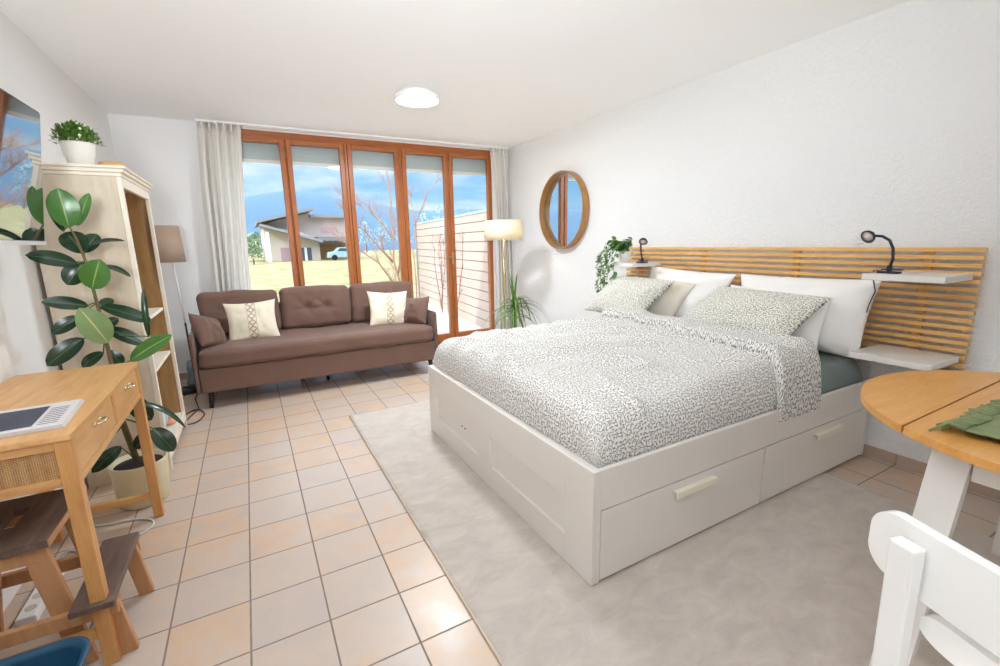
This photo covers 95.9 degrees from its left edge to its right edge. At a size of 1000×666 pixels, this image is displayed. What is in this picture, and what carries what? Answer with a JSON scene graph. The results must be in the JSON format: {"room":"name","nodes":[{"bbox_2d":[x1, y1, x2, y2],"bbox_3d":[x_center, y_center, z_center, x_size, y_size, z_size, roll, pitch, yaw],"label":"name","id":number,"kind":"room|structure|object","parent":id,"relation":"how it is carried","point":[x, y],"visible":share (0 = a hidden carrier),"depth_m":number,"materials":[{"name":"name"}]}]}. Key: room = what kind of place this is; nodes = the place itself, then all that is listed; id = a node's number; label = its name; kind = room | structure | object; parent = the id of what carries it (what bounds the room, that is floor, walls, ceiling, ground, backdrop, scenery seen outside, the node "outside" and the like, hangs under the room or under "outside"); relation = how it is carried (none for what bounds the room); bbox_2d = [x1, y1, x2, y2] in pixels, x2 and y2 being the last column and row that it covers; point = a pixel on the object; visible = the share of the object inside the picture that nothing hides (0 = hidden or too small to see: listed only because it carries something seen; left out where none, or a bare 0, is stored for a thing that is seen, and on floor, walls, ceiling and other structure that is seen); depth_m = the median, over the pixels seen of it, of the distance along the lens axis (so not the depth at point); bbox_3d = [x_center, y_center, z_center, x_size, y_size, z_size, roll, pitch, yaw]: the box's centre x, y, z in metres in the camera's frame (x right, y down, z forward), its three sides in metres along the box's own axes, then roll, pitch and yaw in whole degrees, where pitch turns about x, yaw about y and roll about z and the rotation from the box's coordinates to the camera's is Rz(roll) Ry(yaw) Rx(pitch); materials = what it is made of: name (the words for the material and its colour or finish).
{"room":"studio apartment","nodes":[
{"label":"studio apartment","id":0,"kind":"room"},
{"bbox_2d":[0,11,115,611],"bbox_3d":[-1.612,-0.075,0.843,0.200,2.400,8.040,-7,13,-28],"label":"wall","id":1,"kind":"structure","parent":0,"point":[27,73],"depth_m":2.21,"materials":[{"name":"white paint"}]},
{"bbox_2d":[0,88,45,244],"bbox_3d":[-1.711,-0.537,1.391,0.247,0.522,0.930,-7,13,-28],"label":"mirror","id":2,"kind":"object","parent":1,"relation":"attached to","point":[21,186],"visible":1,"depth_m":1.65,"materials":[{"name":"blue mirror"}]},
{"bbox_2d":[107,113,508,372],"bbox_3d":[-1.643,-0.935,5.082,3.943,2.400,0.155,-7,13,-28],"label":"wall","id":3,"kind":"structure","parent":0,"point":[163,152],"depth_m":4.18,"materials":[{"name":"white paint"}]},
{"bbox_2d":[179,372,187,379],"bbox_3d":[-3.001,0.409,4.476,0.692,0.060,0.012,-7,13,-28],"label":"baseboard","id":4,"kind":"structure","parent":3,"relation":"attached to","point":[181,375],"depth_m":4.42,"materials":[{"name":"tile"}]},
{"bbox_2d":[194,118,508,344],"bbox_3d":[-1.339,-0.951,5.133,3.260,2.399,0.197,-7,13,-28],"label":"window","id":5,"kind":"structure","parent":3,"relation":"in","point":[344,146],"depth_m":5.04,"materials":[{"name":"orange wood"}]},
{"bbox_2d":[197,121,251,291],"bbox_3d":[-2.608,-0.769,4.368,0.455,2.360,0.111,-7,13,-28],"label":"curtain","id":6,"kind":"object","parent":5,"relation":"hanging from","point":[219,145],"visible":0.67,"depth_m":4.27,"materials":[{"name":"white fabric"}]},
{"bbox_2d":[242,142,279,164],"bbox_3d":[-2.415,-1.810,4.547,0.339,0.194,0.022,-7,13,-28],"label":"roller shutter","id":7,"kind":"object","parent":5,"relation":"attached to","point":[263,153],"depth_m":4.54,"materials":[{"name":"white plastic"}]},
{"bbox_2d":[290,145,339,167],"bbox_3d":[-1.961,-1.869,4.792,0.469,0.194,0.022,-7,13,-28],"label":"roller shutter","id":8,"kind":"object","parent":5,"relation":"attached to","point":[301,155],"depth_m":4.78,"materials":[{"name":"white plastic"}]},
{"bbox_2d":[351,150,393,170],"bbox_3d":[-1.431,-1.938,5.078,0.460,0.193,0.022,-7,13,-28],"label":"roller shutter","id":9,"kind":"object","parent":5,"relation":"attached to","point":[368,160],"depth_m":5.07,"materials":[{"name":"white plastic"}]},
{"bbox_2d":[405,154,441,173],"bbox_3d":[-0.905,-2.006,5.362,0.446,0.194,0.022,-7,13,-28],"label":"roller shutter","id":10,"kind":"object","parent":5,"relation":"attached to","point":[414,163],"depth_m":5.35,"materials":[{"name":"white plastic"}]},
{"bbox_2d":[452,158,485,175],"bbox_3d":[-0.389,-2.073,5.640,0.455,0.194,0.022,-7,13,-28],"label":"roller shutter","id":11,"kind":"object","parent":5,"relation":"attached to","point":[460,166],"depth_m":5.63,"materials":[{"name":"white plastic"}]},
{"bbox_2d":[490,148,511,328],"bbox_3d":[0.021,-1.111,5.788,0.274,2.358,0.110,-7,13,-28],"label":"curtain","id":12,"kind":"object","parent":5,"relation":"hanging from","point":[498,157],"visible":0.77,"depth_m":5.72,"materials":[{"name":"white fabric"}]},
{"bbox_2d":[0,0,909,148],"bbox_3d":[0.173,-1.584,1.562,4.343,0.200,8.040,-7,13,-28],"label":"ceiling","id":13,"kind":"structure","parent":0,"point":[509,74],"depth_m":2.74,"materials":[{"name":"white paint"}]},
{"bbox_2d":[395,87,438,107],"bbox_3d":[-0.639,-1.815,3.481,0.340,0.078,0.340,-7,13,-28],"label":"ceiling light","id":14,"kind":"object","parent":13,"relation":"attached to","point":[418,97],"visible":1,"depth_m":3.39,"materials":[{"name":"white plastic"}]},
{"bbox_2d":[396,94,437,107],"bbox_3d":[-0.638,-1.786,3.487,0.324,0.018,0.324,-7,13,-28],"label":"diffuser","id":15,"kind":"object","parent":14,"relation":"attached to","point":[409,100],"depth_m":3.43,"materials":[{"name":"white plastic"}]},
{"bbox_2d":[0,345,999,665],"bbox_3d":[0.224,0.924,2.071,4.343,0.120,8.040,-7,13,-28],"label":"floor","id":16,"kind":"structure","parent":0,"point":[281,538],"depth_m":1.94,"materials":[{"name":"tile"}]},
{"bbox_2d":[15,572,64,626],"bbox_3d":[-1.695,0.964,1.671,0.055,0.036,0.300,-7,13,-28],"label":"power strip","id":17,"kind":"object","parent":16,"relation":"on","point":[34,607],"visible":0.34,"depth_m":1.57,"materials":[{"name":"white plastic"}]},
{"bbox_2d":[24,604,36,610],"bbox_3d":[-1.647,0.964,1.581,0.031,0.002,0.031,-11,15,-39],"label":"socket","id":18,"kind":"object","parent":17,"relation":"attached to","point":[27,607],"depth_m":1.58,"materials":[{"name":"white plastic"}]},
{"bbox_2d":[32,593,40,598],"bbox_3d":[-1.678,0.953,1.637,0.031,0.002,0.031,-5,12,-17],"label":"socket","id":19,"kind":"object","parent":17,"relation":"attached to","point":[34,595],"depth_m":1.63,"materials":[{"name":"white plastic"}]},
{"bbox_2d":[0,636,90,665],"bbox_3d":[-1.119,0.961,0.965,0.364,0.299,0.346,-7,13,-28],"label":"storage bin","id":20,"kind":"object","parent":16,"relation":"on","point":[70,651],"visible":1,"depth_m":1.12,"materials":[{"name":"blue plastic"}]},
{"bbox_2d":[0,484,154,663],"bbox_3d":[-1.443,0.798,1.429,0.463,0.452,0.395,-7,13,-28],"label":"step stool","id":21,"kind":"object","parent":16,"relation":"on","point":[37,519],"visible":0.86,"depth_m":1.38,"materials":[{"name":"brown wood"}]},
{"bbox_2d":[0,361,164,665],"bbox_3d":[-1.584,0.599,1.640,0.433,0.760,0.932,-7,13,-28],"label":"desk","id":22,"kind":"object","parent":16,"relation":"on","point":[49,460],"visible":0.91,"depth_m":1.39,"materials":[{"name":"brown wood"}]},
{"bbox_2d":[0,399,83,438],"bbox_3d":[-1.499,0.271,1.306,0.400,0.012,0.270,-8,14,-32],"label":"newspaper","id":23,"kind":"object","parent":22,"relation":"on","point":[20,421],"visible":1,"depth_m":1.35,"materials":[{"name":"paper"}]},
{"bbox_2d":[0,406,49,431],"bbox_3d":[-1.524,0.270,1.285,0.315,0.001,0.203,-8,14,-32],"label":"picture","id":24,"kind":"object","parent":23,"relation":"on","point":[26,419],"depth_m":1.35},
{"bbox_2d":[25,188,185,509],"bbox_3d":[-1.824,0.109,2.151,0.480,1.525,0.278,-7,13,-28],"label":"rubber plant","id":25,"kind":"object","parent":16,"relation":"on","point":[127,473],"visible":0.88,"depth_m":2.08,"materials":[{"name":"green plant"}]},
{"bbox_2d":[60,518,154,558],"bbox_3d":[-1.777,0.886,2.018,0.372,0.052,0.404,-7,13,-28],"label":"cable","id":26,"kind":"object","parent":16,"relation":"on","point":[152,520],"visible":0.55,"depth_m":2.10,"materials":[{"name":"plastic"}]},
{"bbox_2d":[36,162,187,487],"bbox_3d":[-2.242,-0.065,2.687,0.400,1.672,0.821,-7,13,-28],"label":"bookcase","id":27,"kind":"object","parent":16,"relation":"on","point":[120,208],"visible":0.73,"depth_m":2.36,"materials":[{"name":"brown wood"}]},
{"bbox_2d":[47,120,106,163],"bbox_3d":[-2.128,-0.953,2.268,0.216,0.227,0.204,-3,12,-9],"label":"potted plant","id":28,"kind":"object","parent":27,"relation":"on","point":[79,151],"visible":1,"depth_m":2.23,"materials":[{"name":"green plant"}]},
{"bbox_2d":[58,140,96,163],"bbox_3d":[-2.126,-0.899,2.281,0.144,0.116,0.144,-7,13,-28],"label":"pot","id":29,"kind":"object","parent":27,"relation":"on","point":[74,151],"depth_m":2.24,"materials":[{"name":"white ceramic"}]},
{"bbox_2d":[98,161,125,166],"bbox_3d":[-2.063,-0.885,2.401,0.116,0.038,0.116,-7,13,-28],"label":"wooden bowl","id":30,"kind":"object","parent":27,"relation":"on","point":[102,162],"visible":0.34,"depth_m":2.35,"materials":[{"name":"brown wood"}]},
{"bbox_2d":[166,417,176,425],"bbox_3d":[-2.192,0.583,2.993,0.081,0.034,0.116,-7,13,-28],"label":"drum","id":31,"kind":"object","parent":27,"relation":"on","point":[171,421],"visible":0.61,"depth_m":2.96,"materials":[{"name":"orange"}]},
{"bbox_2d":[154,225,196,395],"bbox_3d":[-2.839,-0.182,3.890,0.330,1.444,0.330,-7,13,-28],"label":"floor lamp","id":32,"kind":"object","parent":16,"relation":"on","point":[168,237],"visible":0.62,"depth_m":3.74,"materials":[{"name":"brown fabric"}]},
{"bbox_2d":[186,360,194,385],"bbox_3d":[-2.857,0.369,4.247,0.166,0.246,0.233,-7,13,-28],"label":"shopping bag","id":33,"kind":"object","parent":16,"relation":"on","point":[190,380],"visible":0.41,"depth_m":4.15,"materials":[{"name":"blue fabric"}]},
{"bbox_2d":[186,394,204,424],"bbox_3d":[-2.461,0.584,3.662,0.148,0.015,0.912,-7,13,-28],"label":"cable","id":34,"kind":"object","parent":16,"relation":"on","point":[195,410],"visible":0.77,"depth_m":3.50,"materials":[{"name":"black plastic"}]},
{"bbox_2d":[188,281,437,407],"bbox_3d":[-1.694,0.003,4.287,2.015,0.881,0.891,-7,13,-28],"label":"sofa","id":35,"kind":"object","parent":16,"relation":"on","point":[325,330],"visible":0.81,"depth_m":4.06,"materials":[{"name":"brown fabric"}]},
{"bbox_2d":[188,313,226,346],"bbox_3d":[-2.381,-0.009,3.684,0.218,0.350,0.348,2,12,14],"label":"cushion","id":36,"kind":"object","parent":35,"relation":"on","point":[208,331],"visible":0.86,"depth_m":3.59,"materials":[{"name":"brown fabric"}]},
{"bbox_2d":[196,289,281,335],"bbox_3d":[-2.380,-0.190,4.141,0.653,0.418,0.224,-7,13,-28],"label":"cushion","id":37,"kind":"object","parent":35,"relation":"on","point":[210,304],"depth_m":4.02,"materials":[{"name":"brown fabric"}]},
{"bbox_2d":[223,299,279,339],"bbox_3d":[-2.191,-0.106,3.991,0.420,0.356,0.177,-7,13,-28],"label":"cushion","id":38,"kind":"object","parent":35,"relation":"on","point":[257,319],"visible":0.88,"depth_m":3.94,"materials":[{"name":"fabric"}]},
{"bbox_2d":[279,285,350,328],"bbox_3d":[-1.815,-0.264,4.448,0.649,0.418,0.227,-7,13,-28],"label":"cushion","id":39,"kind":"object","parent":35,"relation":"on","point":[315,306],"depth_m":4.36,"materials":[{"name":"brown fabric"}]},
{"bbox_2d":[198,321,433,368],"bbox_3d":[-1.665,0.050,4.245,1.946,0.163,0.777,-7,13,-28],"label":"seat cushion","id":40,"kind":"object","parent":35,"relation":"on","point":[343,338],"depth_m":3.95,"materials":[{"name":"brown fabric"}]},
{"bbox_2d":[348,281,411,322],"bbox_3d":[-1.246,-0.336,4.757,0.652,0.412,0.224,-7,13,-28],"label":"cushion","id":41,"kind":"object","parent":35,"relation":"on","point":[358,300],"depth_m":4.60,"materials":[{"name":"brown fabric"}]},
{"bbox_2d":[367,291,406,324],"bbox_3d":[-1.124,-0.247,4.555,0.430,0.368,0.161,-7,13,-28],"label":"cushion","id":42,"kind":"object","parent":35,"relation":"on","point":[385,308],"visible":0.82,"depth_m":4.50,"materials":[{"name":"fabric"}]},
{"bbox_2d":[404,296,428,324],"bbox_3d":[-0.846,-0.224,4.542,0.320,0.300,0.188,4,13,25],"label":"cushion","id":43,"kind":"object","parent":35,"relation":"on","point":[416,309],"visible":0.94,"depth_m":4.47,"materials":[{"name":"brown fabric"}]},
{"bbox_2d":[484,219,522,328],"bbox_3d":[0.048,-0.459,4.886,0.404,1.477,0.404,-7,13,-28],"label":"floor lamp","id":44,"kind":"object","parent":16,"relation":"on","point":[509,229],"visible":0.68,"depth_m":4.60,"materials":[{"name":"beige fabric"}]},
{"bbox_2d":[480,272,549,328],"bbox_3d":[0.150,-0.161,4.636,0.818,0.986,0.606,-7,13,-28],"label":"spiky plant","id":45,"kind":"object","parent":16,"relation":"on","point":[515,304],"visible":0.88,"depth_m":4.56,"materials":[{"name":"green plant"}]},
{"bbox_2d":[349,400,999,665],"bbox_3d":[0.783,0.845,2.055,2.053,0.020,4.196,-7,13,-28],"label":"rug","id":46,"kind":"object","parent":16,"relation":"on","point":[791,578],"visible":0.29,"depth_m":1.69,"materials":[{"name":"beige carpet"}]},
{"bbox_2d":[428,365,870,585],"bbox_3d":[0.816,0.429,2.786,2.020,0.518,1.684,-7,13,-28],"label":"bed","id":47,"kind":"object","parent":46,"relation":"on","point":[603,521],"visible":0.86,"depth_m":1.95,"materials":[{"name":"white paint"}]},
{"bbox_2d":[818,351,862,394],"bbox_3d":[0.833,0.242,2.774,1.930,0.293,1.610,-7,13,-28],"label":"mattress","id":48,"kind":"object","parent":47,"relation":"on","point":[837,371],"visible":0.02,"depth_m":2.44,"materials":[{"name":"grey fabric"}]},
{"bbox_2d":[433,307,820,467],"bbox_3d":[0.648,0.144,2.635,1.585,0.349,1.646,-7,13,-28],"label":"duvet","id":49,"kind":"object","parent":48,"relation":"on","point":[620,384],"visible":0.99,"depth_m":2.10,"materials":[{"name":"white fabric"}]},
{"bbox_2d":[584,276,674,312],"bbox_3d":[1.010,-0.291,3.598,0.284,0.306,0.740,-7,13,-28],"label":"pillow","id":50,"kind":"object","parent":48,"relation":"on","point":[630,293],"visible":0.8,"depth_m":3.46,"materials":[{"name":"white fabric"}]},
{"bbox_2d":[626,274,696,316],"bbox_3d":[1.204,-0.264,3.556,0.205,0.350,0.710,-7,13,-28],"label":"pillow","id":51,"kind":"object","parent":48,"relation":"on","point":[668,304],"visible":0.37,"depth_m":3.35,"materials":[{"name":"beige fabric"}]},
{"bbox_2d":[649,266,735,316],"bbox_3d":[1.394,-0.280,3.439,0.245,0.430,0.770,-7,13,-28],"label":"pillow","id":52,"kind":"object","parent":48,"relation":"on","point":[707,283],"visible":0.47,"depth_m":3.27,"materials":[{"name":"white fabric"}]},
{"bbox_2d":[682,286,830,335],"bbox_3d":[1.476,-0.121,2.742,0.281,0.283,0.860,-7,13,-28],"label":"pillow","id":53,"kind":"object","parent":48,"relation":"on","point":[763,311],"visible":0.75,"depth_m":2.58,"materials":[{"name":"white fabric"}]},
{"bbox_2d":[731,285,833,347],"bbox_3d":[1.637,-0.102,2.737,0.194,0.330,0.630,-7,13,-28],"label":"pillow","id":54,"kind":"object","parent":48,"relation":"on","point":[810,329],"visible":0.16,"depth_m":2.48,"materials":[{"name":"white fabric"}]},
{"bbox_2d":[741,274,881,358],"bbox_3d":[1.782,-0.135,2.737,0.252,0.420,0.800,-7,13,-28],"label":"pillow","id":55,"kind":"object","parent":48,"relation":"on","point":[842,329],"visible":0.54,"depth_m":2.48,"materials":[{"name":"white fabric"}]},
{"bbox_2d":[860,370,999,665],"bbox_3d":[1.647,0.614,1.250,1.096,0.740,1.096,-7,13,-28],"label":"dining table","id":56,"kind":"object","parent":46,"relation":"on","point":[912,403],"visible":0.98,"depth_m":1.23,"materials":[{"name":"brown wood"}]},
{"bbox_2d":[928,399,999,439],"bbox_3d":[1.413,0.248,1.135,0.468,0.030,0.372,-7,13,-28],"label":"placemat","id":57,"kind":"object","parent":56,"relation":"on","point":[984,420],"visible":1,"depth_m":1.20,"materials":[{"name":"green fabric"}]},
{"bbox_2d":[868,510,999,665],"bbox_3d":[0.879,0.720,0.639,0.457,0.800,0.524,-4,12,-12],"label":"dining chair","id":58,"kind":"object","parent":46,"relation":"on","point":[917,562],"visible":1,"depth_m":0.69,"materials":[{"name":"white paint"}]},
{"bbox_2d":[507,0,999,463],"bbox_3d":[2.045,-0.533,2.736,0.200,2.400,7.895,-7,13,-28],"label":"wall","id":59,"kind":"structure","parent":0,"point":[886,122],"depth_m":2.67,"materials":[{"name":"white paint"}]},
{"bbox_2d":[539,170,588,248],"bbox_3d":[0.667,-1.305,4.806,0.079,0.804,0.804,-7,13,-27],"label":"round mirror","id":60,"kind":"object","parent":59,"relation":"attached to","point":[564,201],"visible":1,"depth_m":4.82,"materials":[{"name":"mirror"}]},
{"bbox_2d":[626,247,987,369],"bbox_3d":[1.721,-0.281,3.137,0.044,0.621,2.285,-7,13,-28],"label":"headboard","id":61,"kind":"object","parent":59,"relation":"attached to","point":[927,265],"visible":0.42,"depth_m":2.41,"materials":[{"name":"brown wood"}]},
{"bbox_2d":[608,261,661,266],"bbox_3d":[1.123,-0.579,3.781,0.324,0.030,0.300,-7,13,-28],"label":"wall shelf","id":62,"kind":"object","parent":61,"relation":"attached to","point":[631,263],"visible":0.79,"depth_m":3.68,"materials":[{"name":"white paint"}]},
{"bbox_2d":[594,236,631,292],"bbox_3d":[0.943,-0.498,3.850,0.377,0.646,0.253,8,15,38],"label":"trailing plant","id":63,"kind":"object","parent":62,"relation":"on","point":[622,247],"visible":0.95,"depth_m":3.78,"materials":[{"name":"green plant"}]},
{"bbox_2d":[636,238,647,262],"bbox_3d":[1.133,-0.653,3.567,0.086,0.197,0.161,1,12,10],"label":"lamp","id":64,"kind":"object","parent":62,"relation":"attached to","point":[643,241],"visible":1,"depth_m":3.58,"materials":[{"name":"black plastic"}]},
{"bbox_2d":[848,344,959,370],"bbox_3d":[2.028,0.119,2.273,0.324,0.030,0.330,-7,13,-28],"label":"wall shelf","id":65,"kind":"object","parent":61,"relation":"attached to","point":[921,360],"visible":0.91,"depth_m":2.22,"materials":[{"name":"white paint"}]},
{"bbox_2d":[861,271,973,283],"bbox_3d":[2.021,-0.274,2.191,0.324,0.030,0.315,-7,13,-28],"label":"wall shelf","id":66,"kind":"object","parent":61,"relation":"attached to","point":[905,276],"visible":0.92,"depth_m":2.10,"materials":[{"name":"white paint"}]},
{"bbox_2d":[861,230,903,312],"bbox_3d":[1.935,-0.285,2.280,0.165,0.462,0.187,-7,13,-28],"label":"lamp","id":67,"kind":"object","parent":66,"relation":"on","point":[868,236],"visible":0.97,"depth_m":2.23,"materials":[{"name":"black plastic"}]},
{"bbox_2d":[863,444,999,499],"bbox_3d":[1.953,0.617,2.960,0.012,0.060,7.490,-7,13,-28],"label":"baseboard","id":68,"kind":"structure","parent":59,"relation":"attached to","point":[915,465],"depth_m":2.46,"materials":[{"name":"tile"}]},
{"label":"outside","id":69,"kind":"structure","parent":0,"visible":0},
{"bbox_2d":[244,191,484,252],"bbox_3d":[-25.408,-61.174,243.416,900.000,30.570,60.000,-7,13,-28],"label":"hills","id":70,"kind":"structure","parent":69,"point":[260,206],"depth_m":210.06,"materials":[{"name":"blue"}]},
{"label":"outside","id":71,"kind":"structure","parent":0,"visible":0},
{"bbox_2d":[248,249,419,301],"bbox_3d":[-4.344,-16.050,88.142,260.000,0.718,142.000,-7,13,-28],"label":"lawn","id":72,"kind":"structure","parent":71,"point":[264,275],"depth_m":25.50,"materials":[{"name":"yellow plant"}]},
{"bbox_2d":[247,234,263,254],"bbox_3d":[-30.911,-10.397,54.397,4.556,3.481,4.101,-7,13,-28],"label":"shrub","id":73,"kind":"object","parent":72,"relation":"on","point":[248,235],"visible":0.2,"depth_m":54.42,"materials":[{"name":"green plant"}]},
{"bbox_2d":[248,230,262,257],"bbox_3d":[-41.860,-15.298,77.572,3.946,4.685,3.861,-7,13,-28],"label":"shrub","id":74,"kind":"object","parent":72,"relation":"on","point":[256,232],"visible":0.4,"depth_m":77.22,"materials":[{"name":"green plant"}]},
{"bbox_2d":[247,241,265,263],"bbox_3d":[-23.039,-7.481,41.989,2.032,2.170,2.090,-12,15,-42],"label":"tree","id":75,"kind":"object","parent":72,"relation":"on","point":[250,246],"visible":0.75,"depth_m":41.79,"materials":[{"name":"green plant"}]},
{"bbox_2d":[254,207,346,261],"bbox_3d":[-24.602,-12.115,56.786,10.626,6.241,15.500,-7,13,-28],"label":"house","id":76,"kind":"structure","parent":72,"relation":"on","point":[316,242],"depth_m":51.91,"materials":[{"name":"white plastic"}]},
{"bbox_2d":[280,248,290,260],"bbox_3d":[-23.962,-8.764,50.478,0.979,1.571,0.060,-7,13,-28],"label":"shutter","id":77,"kind":"object","parent":76,"relation":"hanging from","point":[284,252],"depth_m":50.41,"materials":[{"name":"pink"}]},
{"bbox_2d":[327,248,360,259],"bbox_3d":[-17.443,-8.873,50.378,3.506,1.358,1.520,-7,13,-28],"label":"car","id":78,"kind":"object","parent":72,"relation":"on","point":[337,253],"visible":0.52,"depth_m":49.43,"materials":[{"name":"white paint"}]},
{"bbox_2d":[358,222,372,251],"bbox_3d":[-34.837,-24.979,117.011,4.556,7.897,4.503,-7,13,-28],"label":"tree","id":79,"kind":"object","parent":72,"relation":"on","point":[365,226],"visible":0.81,"depth_m":116.29,"materials":[{"name":"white plant"}]},
{"bbox_2d":[322,171,417,280],"bbox_3d":[-3.030,-2.399,9.739,1.640,3.705,2.559,6,14,32],"label":"bare tree","id":80,"kind":"object","parent":72,"relation":"on","point":[392,233],"visible":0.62,"depth_m":10.09,"materials":[{"name":"brown plant"}]},
{"bbox_2d":[373,220,389,248],"bbox_3d":[-28.098,-23.064,107.168,4.244,7.795,4.302,-7,13,-28],"label":"tree","id":81,"kind":"object","parent":72,"relation":"on","point":[380,225],"visible":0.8,"depth_m":106.67,"materials":[{"name":"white plant"}]},
{"bbox_2d":[417,210,427,222],"bbox_3d":[-18.297,-24.367,107.777,3.978,9.721,3.975,-7,13,-28],"label":"tree","id":82,"kind":"object","parent":72,"relation":"on","point":[423,219],"visible":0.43,"depth_m":107.02,"materials":[{"name":"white plant"}]},
{"bbox_2d":[433,204,443,219],"bbox_3d":[-16.446,-29.177,124.285,5.189,12.506,5.225,-7,13,-28],"label":"tree","id":83,"kind":"object","parent":72,"relation":"on","point":[440,209],"visible":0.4,"depth_m":123.24,"materials":[{"name":"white plant"}]},
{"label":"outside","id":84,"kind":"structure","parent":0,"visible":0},
{"bbox_2d":[428,303,481,333],"bbox_3d":[-4.921,0.267,6.171,9.900,0.140,4.210,-7,13,-28],"label":"terrace","id":85,"kind":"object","parent":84,"point":[442,318],"visible":0.11,"depth_m":7.53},
{"bbox_2d":[407,175,441,297],"bbox_3d":[-1.587,-2.098,9.611,0.927,3.036,0.497,-7,13,-28],"label":"bare tree","id":86,"kind":"object","parent":85,"relation":"on","point":[436,180],"visible":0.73,"depth_m":9.51,"materials":[{"name":"brown plant"}]},
{"bbox_2d":[415,209,488,327],"bbox_3d":[-0.983,-1.263,8.503,0.074,1.775,4.955,-6,12,-22],"label":"fence","id":87,"kind":"object","parent":85,"relation":"on","point":[473,304],"visible":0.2,"depth_m":7.70,"materials":[{"name":"white wood"}]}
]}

